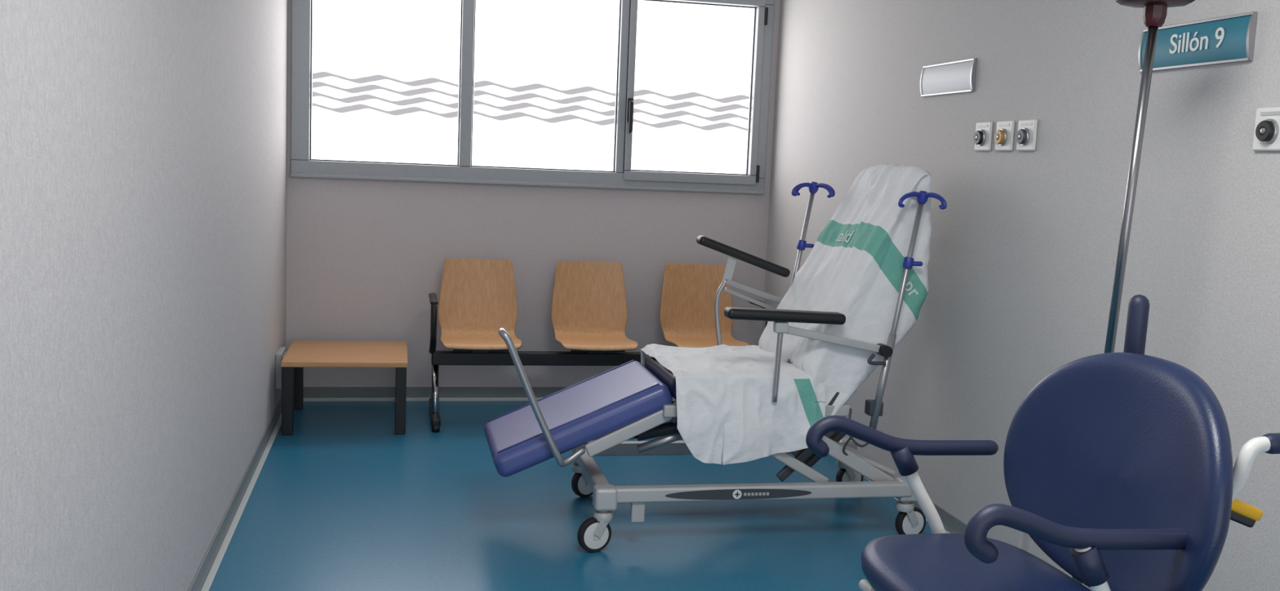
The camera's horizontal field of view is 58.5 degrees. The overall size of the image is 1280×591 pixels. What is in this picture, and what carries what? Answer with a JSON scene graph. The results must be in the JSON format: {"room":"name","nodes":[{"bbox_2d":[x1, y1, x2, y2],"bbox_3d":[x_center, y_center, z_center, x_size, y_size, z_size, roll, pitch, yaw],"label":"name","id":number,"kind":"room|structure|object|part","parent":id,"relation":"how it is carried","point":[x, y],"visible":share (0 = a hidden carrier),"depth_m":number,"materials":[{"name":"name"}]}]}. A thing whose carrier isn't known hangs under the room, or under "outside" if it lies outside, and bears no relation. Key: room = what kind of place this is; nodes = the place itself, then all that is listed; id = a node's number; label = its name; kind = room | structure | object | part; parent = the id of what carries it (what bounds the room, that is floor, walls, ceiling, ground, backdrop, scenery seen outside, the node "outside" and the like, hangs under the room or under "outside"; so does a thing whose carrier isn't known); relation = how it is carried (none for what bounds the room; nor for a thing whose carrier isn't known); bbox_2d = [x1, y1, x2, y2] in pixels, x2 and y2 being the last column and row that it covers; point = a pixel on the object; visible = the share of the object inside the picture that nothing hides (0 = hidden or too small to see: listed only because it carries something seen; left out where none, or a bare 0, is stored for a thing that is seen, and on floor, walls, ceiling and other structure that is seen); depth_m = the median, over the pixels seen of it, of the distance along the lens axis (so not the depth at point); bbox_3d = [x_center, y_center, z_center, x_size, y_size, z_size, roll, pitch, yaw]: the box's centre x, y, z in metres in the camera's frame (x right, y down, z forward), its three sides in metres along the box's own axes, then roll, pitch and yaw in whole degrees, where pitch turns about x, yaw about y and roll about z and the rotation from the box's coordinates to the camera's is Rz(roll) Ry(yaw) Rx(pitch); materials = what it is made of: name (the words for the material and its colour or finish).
{"room":"hospital treatment room","nodes":[
{"label":"hospital treatment room","id":0,"kind":"room"},
{"bbox_2d":[0,0,288,590],"bbox_3d":[-1.365,-0.248,2.910,0.150,2.800,8.670,1,7,-12],"label":"wall","id":1,"kind":"structure","parent":0,"point":[144,143],"depth_m":2.91,"materials":[{"name":"paint"}]},
{"bbox_2d":[187,396,281,590],"bbox_3d":[-1.312,1.117,2.934,0.008,0.081,8.360,1,7,-12],"label":"band","id":2,"kind":"object","parent":1,"relation":"attached to","point":[200,577],"visible":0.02,"depth_m":4.71,"materials":[{"name":"grey plastic"}]},
{"bbox_2d":[200,413,281,590],"bbox_3d":[-1.295,1.160,2.933,0.026,0.006,8.340,1,7,-12],"label":"baseboard","id":3,"kind":"structure","parent":1,"relation":"attached to","point":[210,578],"depth_m":4.80,"materials":[{"name":"grey"}]},
{"bbox_2d":[275,346,286,389],"bbox_3d":[-2.039,0.410,6.496,0.041,0.200,0.250,1,7,-12],"label":"outlet box","id":4,"kind":"object","parent":1,"relation":"attached to","point":[281,353],"visible":0.65,"depth_m":6.38,"materials":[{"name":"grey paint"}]},
{"bbox_2d":[287,0,291,174],"bbox_3d":[-2.097,-1.373,6.871,0.023,1.283,0.200,1,7,-12],"label":"wall","id":5,"kind":"structure","parent":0,"point":[289,34],"depth_m":6.79,"materials":[{"name":"grey paint"}]},
{"bbox_2d":[290,0,311,159],"bbox_3d":[-2.020,-1.364,6.817,0.107,1.103,0.120,1,7,-12],"label":"jamb","id":6,"kind":"object","parent":5,"relation":"attached to","point":[300,9],"depth_m":6.77,"materials":[{"name":"grey metal"}]},
{"bbox_2d":[285,174,769,397],"bbox_3d":[-0.682,-0.026,7.339,3.030,1.382,0.200,1,7,-12],"label":"wall","id":7,"kind":"structure","parent":0,"point":[365,258],"depth_m":7.14,"materials":[{"name":"paint"}]},
{"bbox_2d":[309,0,312,159],"bbox_3d":[-1.960,-1.361,6.813,0.008,1.103,0.008,1,7,-12],"label":"gasket","id":8,"kind":"object","parent":7,"relation":"attached to","point":[311,0],"visible":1,"depth_m":6.82,"materials":[{"name":"grey rubber"}]},
{"bbox_2d":[311,0,461,164],"bbox_3d":[-1.532,-1.354,6.910,0.886,1.103,0.001,1,7,-12],"label":"pane","id":9,"kind":"object","parent":7,"relation":"attached to","point":[402,40],"visible":1,"depth_m":6.92,"materials":[{"name":"white glass"}]},
{"bbox_2d":[311,71,458,118],"bbox_3d":[-1.537,-1.214,6.923,0.866,0.239,0.001,1,7,-12],"label":"waves","id":10,"kind":"object","parent":9,"relation":"attached to","point":[320,74],"visible":1,"depth_m":6.92,"materials":[{"name":"grey plastic"}]},
{"bbox_2d":[303,386,568,397],"bbox_3d":[-0.688,0.618,7.311,3.010,0.066,0.009,1,7,-12],"label":"band","id":11,"kind":"object","parent":7,"relation":"attached to","point":[308,392],"visible":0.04,"depth_m":7.17,"materials":[{"name":"grey plastic"}]},
{"bbox_2d":[457,0,462,166],"bbox_3d":[-1.101,-1.346,6.995,0.008,1.103,0.008,1,7,-12],"label":"gasket","id":12,"kind":"object","parent":7,"relation":"attached to","point":[461,0],"visible":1,"depth_m":7.00,"materials":[{"name":"grey rubber"}]},
{"bbox_2d":[471,0,475,166],"bbox_3d":[-1.023,-1.345,7.012,0.008,1.103,0.008,1,7,-12],"label":"gasket","id":13,"kind":"object","parent":7,"relation":"attached to","point":[475,0],"visible":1,"depth_m":7.01,"materials":[{"name":"grey rubber"}]},
{"bbox_2d":[302,397,676,401],"bbox_3d":[-0.686,0.663,7.302,2.970,0.022,0.021,1,7,-12],"label":"baseboard","id":14,"kind":"structure","parent":7,"relation":"attached to","point":[304,399],"depth_m":7.14,"materials":[{"name":"grey"}]},
{"bbox_2d":[290,173,764,194],"bbox_3d":[-0.639,-0.696,7.136,2.962,0.022,0.044,1,7,-12],"label":"sill lip","id":15,"kind":"object","parent":7,"relation":"attached to","point":[292,175],"visible":1,"depth_m":7.09,"materials":[{"name":"grey metal"}]},
{"bbox_2d":[290,160,764,191],"bbox_3d":[-0.648,-0.748,7.183,2.962,0.090,0.120,1,7,-12],"label":"frame sill","id":16,"kind":"object","parent":7,"relation":"on","point":[302,166],"visible":0.68,"depth_m":7.05,"materials":[{"name":"grey metal"}]},
{"bbox_2d":[311,159,457,166],"bbox_3d":[-1.553,-0.810,6.968,0.870,0.008,0.008,1,7,-12],"label":"gasket","id":17,"kind":"object","parent":16,"relation":"on","point":[311,159],"visible":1,"depth_m":6.96,"materials":[{"name":"grey rubber"}]},
{"bbox_3d":[-0.648,-0.748,7.183,2.962,0.090,0.120,1,7,-12],"label":"sill","id":18,"kind":"part","parent":16,"relation":"part of","materials":[{"name":"metal"}]},
{"bbox_2d":[471,165,613,172],"bbox_3d":[-0.606,-0.794,7.169,0.891,0.008,0.008,1,7,-12],"label":"gasket","id":19,"kind":"object","parent":16,"relation":"on","point":[472,166],"visible":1,"depth_m":7.17,"materials":[{"name":"grey rubber"}]},
{"bbox_2d":[471,0,619,171],"bbox_3d":[-0.585,-1.338,7.111,0.907,1.103,0.001,1,7,-12],"label":"pane","id":20,"kind":"object","parent":7,"relation":"attached to","point":[557,44],"visible":1,"depth_m":7.11,"materials":[{"name":"white glass"}]},
{"bbox_2d":[473,80,615,125],"bbox_3d":[-0.590,-1.198,7.124,0.887,0.239,0.001,1,7,-12],"label":"waves","id":21,"kind":"object","parent":20,"relation":"attached to","point":[481,83],"visible":1,"depth_m":7.12,"materials":[{"name":"grey plastic"}]},
{"bbox_2d":[458,0,774,185],"bbox_3d":[-0.621,-1.360,7.103,2.962,1.240,0.135,1,7,-12],"label":"window","id":22,"kind":"structure","parent":7,"relation":"in","point":[756,3],"depth_m":7.15,"materials":[{"name":"metal"}]},
{"bbox_3d":[-1.065,-1.347,7.019,0.072,1.103,0.120,1,7,-12],"label":"mullion","id":23,"kind":"part","parent":22,"relation":"part of","materials":[{"name":"grey metal"}]},
{"bbox_3d":[-0.119,-1.331,7.220,0.050,1.103,0.120,1,7,-12],"label":"mullion","id":24,"kind":"part","parent":22,"relation":"part of","materials":[{"name":"grey metal"}]},
{"bbox_2d":[623,0,638,170],"bbox_3d":[-0.058,-1.323,7.175,0.044,1.072,0.155,1,7,-12],"label":"stile","id":25,"kind":"object","parent":22,"relation":"attached to","point":[633,3],"depth_m":7.14,"materials":[{"name":"metal"}]},
{"bbox_2d":[626,97,633,122],"bbox_3d":[-0.062,-1.163,7.169,0.036,0.150,0.013,1,7,-12],"label":"plate","id":26,"kind":"object","parent":25,"relation":"attached to","point":[628,99],"depth_m":7.16,"materials":[{"name":"grey metal"}]},
{"bbox_3d":[-0.056,-1.117,7.139,0.030,0.205,0.035,1,7,-12],"label":"handle","id":27,"kind":"part","parent":25,"relation":"part of","materials":[{"name":"black metal"}]},
{"bbox_2d":[631,169,746,175],"bbox_3d":[0.316,-0.793,7.363,0.767,0.008,0.008,1,7,-12],"label":"gasket","id":28,"kind":"object","parent":22,"relation":"attached to","point":[631,170],"visible":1,"depth_m":7.36,"materials":[{"name":"grey rubber"}]},
{"bbox_3d":[0.318,-0.757,7.356,0.874,0.062,0.095,1,7,-12],"label":"sash bottom","id":29,"kind":"part","parent":22,"relation":"part of","materials":[{"name":"grey metal"}]},
{"bbox_2d":[631,0,754,173],"bbox_3d":[0.337,-1.322,7.306,0.783,1.073,0.001,1,7,-12],"label":"window","id":30,"kind":"structure","parent":22,"relation":"attached to","point":[682,48],"depth_m":7.30,"materials":[{"name":"white glass"}]},
{"bbox_2d":[633,88,749,130],"bbox_3d":[0.332,-1.183,7.320,0.763,0.239,0.001,1,7,-12],"label":"waves","id":31,"kind":"object","parent":30,"relation":"attached to","point":[640,92],"visible":1,"depth_m":7.31,"materials":[{"name":"grey plastic"}]},
{"bbox_2d":[644,0,755,8],"bbox_3d":[0.360,-1.850,7.238,0.767,0.008,0.008,1,7,-12],"label":"gasket","id":32,"kind":"object","parent":22,"relation":"attached to","point":[645,0],"visible":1,"depth_m":7.24,"materials":[{"name":"grey rubber"}]},
{"bbox_2d":[746,6,755,175],"bbox_3d":[0.717,-1.315,7.381,0.008,1.073,0.008,1,7,-12],"label":"gasket","id":33,"kind":"object","parent":22,"relation":"attached to","point":[755,6],"visible":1,"depth_m":7.38,"materials":[{"name":"grey rubber"}]},
{"bbox_2d":[747,6,765,175],"bbox_3d":[0.746,-1.313,7.375,0.047,1.072,0.095,1,7,-12],"label":"stile","id":34,"kind":"object","parent":22,"relation":"attached to","point":[760,11],"visible":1,"depth_m":7.33,"materials":[{"name":"metal"}]},
{"bbox_2d":[613,0,621,172],"bbox_3d":[-0.144,-1.330,7.198,0.008,1.103,0.008,1,7,-12],"label":"gasket","id":35,"kind":"object","parent":7,"relation":"attached to","point":[620,0],"visible":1,"depth_m":7.20,"materials":[{"name":"grey rubber"}]},
{"bbox_2d":[202,400,932,590],"bbox_3d":[0.130,1.217,3.409,3.330,0.100,8.670,1,7,-12],"label":"floor","id":36,"kind":"structure","parent":0,"point":[344,501],"depth_m":4.90,"materials":[{"name":"blue laminate"}]},
{"bbox_2d":[280,340,408,435],"bbox_3d":[-1.676,0.517,6.550,0.667,0.405,0.720,1,7,-12],"label":"side table","id":37,"kind":"object","parent":36,"relation":"on","point":[300,354],"visible":1,"depth_m":6.29,"materials":[{"name":"brown wood"}]},
{"bbox_3d":[-1.904,0.567,6.178,0.058,0.374,0.058,1,7,-12],"label":"leg","id":38,"kind":"part","parent":37,"relation":"part of","materials":[{"name":"black metal"}]},
{"bbox_3d":[-2.035,0.488,6.800,0.058,0.374,0.058,1,7,-12],"label":"leg","id":39,"kind":"part","parent":37,"relation":"part of","materials":[{"name":"black metal"}]},
{"bbox_3d":[-1.320,0.577,6.302,0.058,0.374,0.058,1,7,-12],"label":"leg","id":40,"kind":"part","parent":37,"relation":"part of","materials":[{"name":"black metal"}]},
{"bbox_2d":[428,258,767,432],"bbox_3d":[-0.238,0.285,6.833,2.021,0.920,0.645,1,7,-12],"label":"seating","id":41,"kind":"object","parent":36,"relation":"on","point":[477,298],"visible":0.87,"depth_m":6.94,"materials":[{"name":"brown wood"}]},
{"bbox_3d":[-1.182,0.540,6.600,0.042,0.292,0.206,1,7,-12],"label":"leg post","id":42,"kind":"part","parent":41,"relation":"part of","materials":[{"name":"silver metal"}]},
{"bbox_3d":[-0.941,0.314,6.710,0.100,0.032,0.100,1,7,-12],"label":"bracket post","id":43,"kind":"part","parent":41,"relation":"part of","materials":[{"name":"black metal"}]},
{"bbox_3d":[-0.275,0.326,6.851,0.100,0.032,0.100,1,7,-12],"label":"bracket post","id":44,"kind":"part","parent":41,"relation":"part of","materials":[{"name":"black metal"}]},
{"bbox_2d":[484,163,946,552],"bbox_3d":[0.279,0.191,4.958,1.841,1.587,1.017,1,7,-12],"label":"recliner chair","id":45,"kind":"object","parent":36,"relation":"on","point":[862,286],"visible":1,"depth_m":4.73,"materials":[{"name":"white fabric"}]},
{"bbox_2d":[484,360,672,477],"bbox_3d":[-0.279,0.511,4.866,0.721,0.378,0.600,1,7,-12],"label":"cushion","id":46,"kind":"object","parent":45,"relation":"on","point":[630,400],"depth_m":4.63,"materials":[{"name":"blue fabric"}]},
{"bbox_2d":[644,355,676,399],"bbox_3d":[0.369,0.347,4.981,0.600,0.110,0.600,1,7,-12],"label":"seat cushion","id":47,"kind":"object","parent":45,"relation":"on","point":[666,372],"depth_m":4.81,"materials":[{"name":"blue leather"}]},
{"bbox_3d":[0.363,0.717,5.387,1.290,0.061,0.056,1,7,-12],"label":"rail","id":48,"kind":"part","parent":45,"relation":"part of","materials":[{"name":"grey paint"}]},
{"bbox_3d":[0.375,0.131,5.352,0.062,0.426,0.033,1,7,-12],"label":"armrest post","id":49,"kind":"part","parent":45,"relation":"part of","materials":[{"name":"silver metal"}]},
{"bbox_3d":[0.384,0.454,4.987,0.646,0.396,0.738,1,7,-12],"label":"seat","id":50,"kind":"part","parent":45,"relation":"part of","materials":[{"name":"white fabric"}]},
{"bbox_3d":[0.485,0.474,4.713,0.800,0.050,0.040,1,7,-12],"label":"seat rail","id":51,"kind":"part","parent":45,"relation":"part of","materials":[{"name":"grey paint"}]},
{"bbox_3d":[0.510,0.805,4.688,1.290,0.061,0.056,1,7,-12],"label":"rail","id":52,"kind":"part","parent":45,"relation":"part of","materials":[{"name":"white metal"}]},
{"bbox_3d":[0.560,0.269,4.638,0.032,0.331,0.027,1,7,-12],"label":"armrest post","id":53,"kind":"part","parent":45,"relation":"part of","materials":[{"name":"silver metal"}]},
{"bbox_3d":[0.570,0.657,4.754,0.465,0.296,0.030,1,7,-12],"label":"lift arm","id":54,"kind":"part","parent":45,"relation":"part of","materials":[{"name":"grey paint"}]},
{"bbox_3d":[0.764,-0.239,5.402,0.045,0.050,0.040,1,7,-12],"label":"pole knob","id":55,"kind":"part","parent":45,"relation":"part of","materials":[{"name":"blue plastic"}]},
{"bbox_3d":[0.696,0.667,4.812,0.243,0.234,0.022,1,7,-12],"label":"lift arm","id":56,"kind":"part","parent":45,"relation":"part of","materials":[{"name":"grey metal"}]},
{"bbox_3d":[0.799,0.628,5.097,0.216,0.207,0.300,1,7,-12],"label":"lift plate","id":57,"kind":"part","parent":45,"relation":"part of","materials":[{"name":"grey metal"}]},
{"bbox_3d":[0.896,-0.042,5.044,0.574,1.093,0.676,1,7,-12],"label":"backrest","id":58,"kind":"part","parent":45,"relation":"part of","materials":[{"name":"white fabric"}]},
{"bbox_3d":[0.844,0.666,4.812,0.493,0.319,0.030,1,7,-12],"label":"lift arm","id":59,"kind":"part","parent":45,"relation":"part of","materials":[{"name":"grey paint"}]},
{"bbox_3d":[0.930,0.683,4.935,0.294,0.144,0.200,1,7,-12],"label":"panel","id":60,"kind":"part","parent":45,"relation":"part of","materials":[{"name":"grey paint"}]},
{"bbox_3d":[0.972,0.263,4.700,0.080,0.048,0.026,1,7,-12],"label":"armrest lever","id":61,"kind":"part","parent":45,"relation":"part of","materials":[{"name":"grey metal"}]},
{"bbox_3d":[1.007,0.227,4.729,0.048,0.048,0.080,1,7,-12],"label":"armrest knob","id":62,"kind":"part","parent":45,"relation":"part of","materials":[{"name":"black plastic"}]},
{"bbox_3d":[1.102,-0.134,4.693,0.045,0.050,0.040,1,7,-12],"label":"pole knob","id":63,"kind":"part","parent":45,"relation":"part of","materials":[{"name":"blue plastic"}]},
{"bbox_2d":[805,294,1279,590],"bbox_3d":[0.915,0.644,2.652,0.830,1.279,0.912,1,7,-12],"label":"wheelchair","id":64,"kind":"object","parent":36,"relation":"on","point":[1118,467],"visible":1,"depth_m":2.62,"materials":[{"name":"blue leather"}]},
{"bbox_3d":[0.697,0.370,3.014,0.544,0.111,0.041,1,7,-12],"label":"armrest","id":65,"kind":"part","parent":64,"relation":"part of","materials":[{"name":"blue plastic"}]},
{"bbox_3d":[0.815,0.703,2.680,0.470,0.078,0.740,1,7,-12],"label":"seat","id":66,"kind":"part","parent":64,"relation":"part of","materials":[{"name":"blue leather"}]},
{"bbox_3d":[0.883,0.464,2.252,0.524,0.118,0.041,1,7,-12],"label":"armrest","id":67,"kind":"part","parent":64,"relation":"part of","materials":[{"name":"blue plastic"}]},
{"bbox_3d":[1.095,0.411,2.593,0.174,0.550,0.790,1,7,-12],"label":"backrest","id":68,"kind":"part","parent":64,"relation":"part of","materials":[{"name":"blue leather"}]},
{"bbox_3d":[1.226,0.446,2.378,0.112,0.067,0.026,3,7,5],"label":"brake lever","id":69,"kind":"part","parent":64,"relation":"part of","materials":[{"name":"black plastic"}]},
{"bbox_2d":[1071,0,1195,584],"bbox_3d":[1.320,0.126,3.323,0.458,2.183,0.452,1,7,-12],"label":"stand","id":70,"kind":"object","parent":36,"relation":"on","point":[1154,15],"visible":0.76,"depth_m":3.18,"materials":[{"name":"grey metal"}]},
{"bbox_2d":[764,7,768,25],"bbox_3d":[0.803,-1.780,7.282,0.018,0.110,0.025,1,7,-12],"label":"hinge","id":71,"kind":"object","parent":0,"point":[766,8],"visible":1,"depth_m":7.27,"materials":[{"name":"black metal"}]},
{"bbox_2d":[757,0,780,192],"bbox_3d":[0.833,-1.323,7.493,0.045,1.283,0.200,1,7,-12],"label":"window frame","id":72,"kind":"structure","parent":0,"point":[777,2],"depth_m":7.40,"materials":[{"name":"grey metal"}]},
{"bbox_2d":[755,164,759,182],"bbox_3d":[0.761,-0.788,7.399,0.018,0.110,0.025,1,7,-12],"label":"hinge","id":73,"kind":"object","parent":72,"relation":"attached to","point":[757,166],"visible":1,"depth_m":7.39,"materials":[{"name":"black metal"}]},
{"bbox_2d":[761,0,1279,590],"bbox_3d":[1.746,-0.195,3.570,0.150,2.800,8.670,1,7,-12],"label":"wall","id":74,"kind":"structure","parent":0,"point":[1024,247],"depth_m":4.33,"materials":[{"name":"paint"}]},
{"bbox_2d":[862,475,951,533],"bbox_3d":[1.627,1.210,3.553,0.026,0.006,8.340,1,7,-12],"label":"baseboard","id":75,"kind":"structure","parent":74,"relation":"attached to","point":[946,531],"depth_m":5.42,"materials":[{"name":"grey"}]},
{"bbox_2d":[888,473,967,533],"bbox_3d":[1.644,1.167,3.561,0.008,0.081,8.360,1,7,-12],"label":"band","id":76,"kind":"object","parent":74,"relation":"attached to","point":[952,524],"visible":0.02,"depth_m":4.96,"materials":[{"name":"grey plastic"}]},
{"bbox_2d":[920,57,977,96],"bbox_3d":[1.356,-0.961,5.054,0.020,0.138,0.490,1,7,-12],"label":"wall sign","id":77,"kind":"object","parent":74,"relation":"attached to","point":[958,76],"visible":1,"depth_m":5.02,"materials":[{"name":"white"}]},
{"bbox_3d":[1.357,-0.896,5.062,0.013,0.008,0.480,1,7,-12],"label":"rail","id":78,"kind":"part","parent":77,"relation":"part of","materials":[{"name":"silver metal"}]},
{"bbox_3d":[1.362,-1.025,5.047,0.013,0.008,0.480,1,7,-12],"label":"rail","id":79,"kind":"part","parent":77,"relation":"part of","materials":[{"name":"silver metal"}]},
{"bbox_2d":[973,121,993,151],"bbox_3d":[1.410,-0.659,4.730,0.039,0.120,0.128,1,7,-12],"label":"outlet","id":80,"kind":"object","parent":74,"relation":"attached to","point":[984,130],"visible":1,"depth_m":4.71,"materials":[{"name":"white plastic"}]},
{"bbox_2d":[973,130,982,144],"bbox_3d":[1.403,-0.653,4.729,0.022,0.058,0.058,1,7,-12],"label":"socket","id":81,"kind":"object","parent":80,"relation":"attached to","point":[978,136],"depth_m":4.71,"materials":[{"name":"black plastic"}]},
{"bbox_2d":[994,120,1014,151],"bbox_3d":[1.445,-0.638,4.564,0.039,0.120,0.128,1,7,-12],"label":"outlet","id":82,"kind":"object","parent":74,"relation":"attached to","point":[1004,135],"visible":1,"depth_m":4.54,"materials":[{"name":"white plastic"}]},
{"bbox_2d":[994,129,1004,144],"bbox_3d":[1.438,-0.632,4.563,0.022,0.058,0.058,1,7,-12],"label":"socket","id":83,"kind":"object","parent":82,"relation":"attached to","point":[999,135],"depth_m":4.55,"materials":[{"name":"gold plastic"}]},
{"bbox_2d":[1016,119,1037,151],"bbox_3d":[1.479,-0.618,4.402,0.039,0.120,0.128,1,7,-12],"label":"outlet","id":84,"kind":"object","parent":74,"relation":"attached to","point":[1026,135],"visible":1,"depth_m":4.38,"materials":[{"name":"white plastic"}]},
{"bbox_2d":[1016,128,1026,144],"bbox_3d":[1.472,-0.612,4.402,0.022,0.058,0.058,1,7,-12],"label":"socket","id":85,"kind":"object","parent":84,"relation":"attached to","point":[1021,135],"depth_m":4.39,"materials":[{"name":"grey metal"}]},
{"bbox_2d":[1137,11,1257,71],"bbox_3d":[1.686,-0.767,3.485,0.020,0.136,0.500,1,7,-12],"label":"number sign","id":86,"kind":"object","parent":74,"relation":"attached to","point":[1228,38],"visible":1,"depth_m":3.43,"materials":[{"name":"satin steel"},{"name":"teal plastic"},{"name":"white lettering"}]},
{"bbox_3d":[1.686,-0.704,3.493,0.013,0.008,0.490,1,7,-12],"label":"rail","id":87,"kind":"part","parent":86,"relation":"part of","materials":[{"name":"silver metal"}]},
{"bbox_3d":[1.692,-0.831,3.478,0.013,0.008,0.490,1,7,-12],"label":"rail","id":88,"kind":"part","parent":86,"relation":"part of","materials":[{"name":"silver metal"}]},
{"bbox_2d":[1252,106,1279,151],"bbox_3d":[1.739,-0.461,3.164,0.039,0.120,0.128,1,7,-12],"label":"outlet","id":89,"kind":"object","parent":74,"relation":"attached to","point":[1267,124],"visible":1,"depth_m":3.16,"materials":[{"name":"white plastic"}]},
{"bbox_2d":[1255,120,1274,141],"bbox_3d":[1.732,-0.456,3.163,0.022,0.058,0.058,1,7,-12],"label":"socket","id":90,"kind":"object","parent":89,"relation":"attached to","point":[1264,131],"depth_m":3.15,"materials":[{"name":"black plastic"}]}
]}

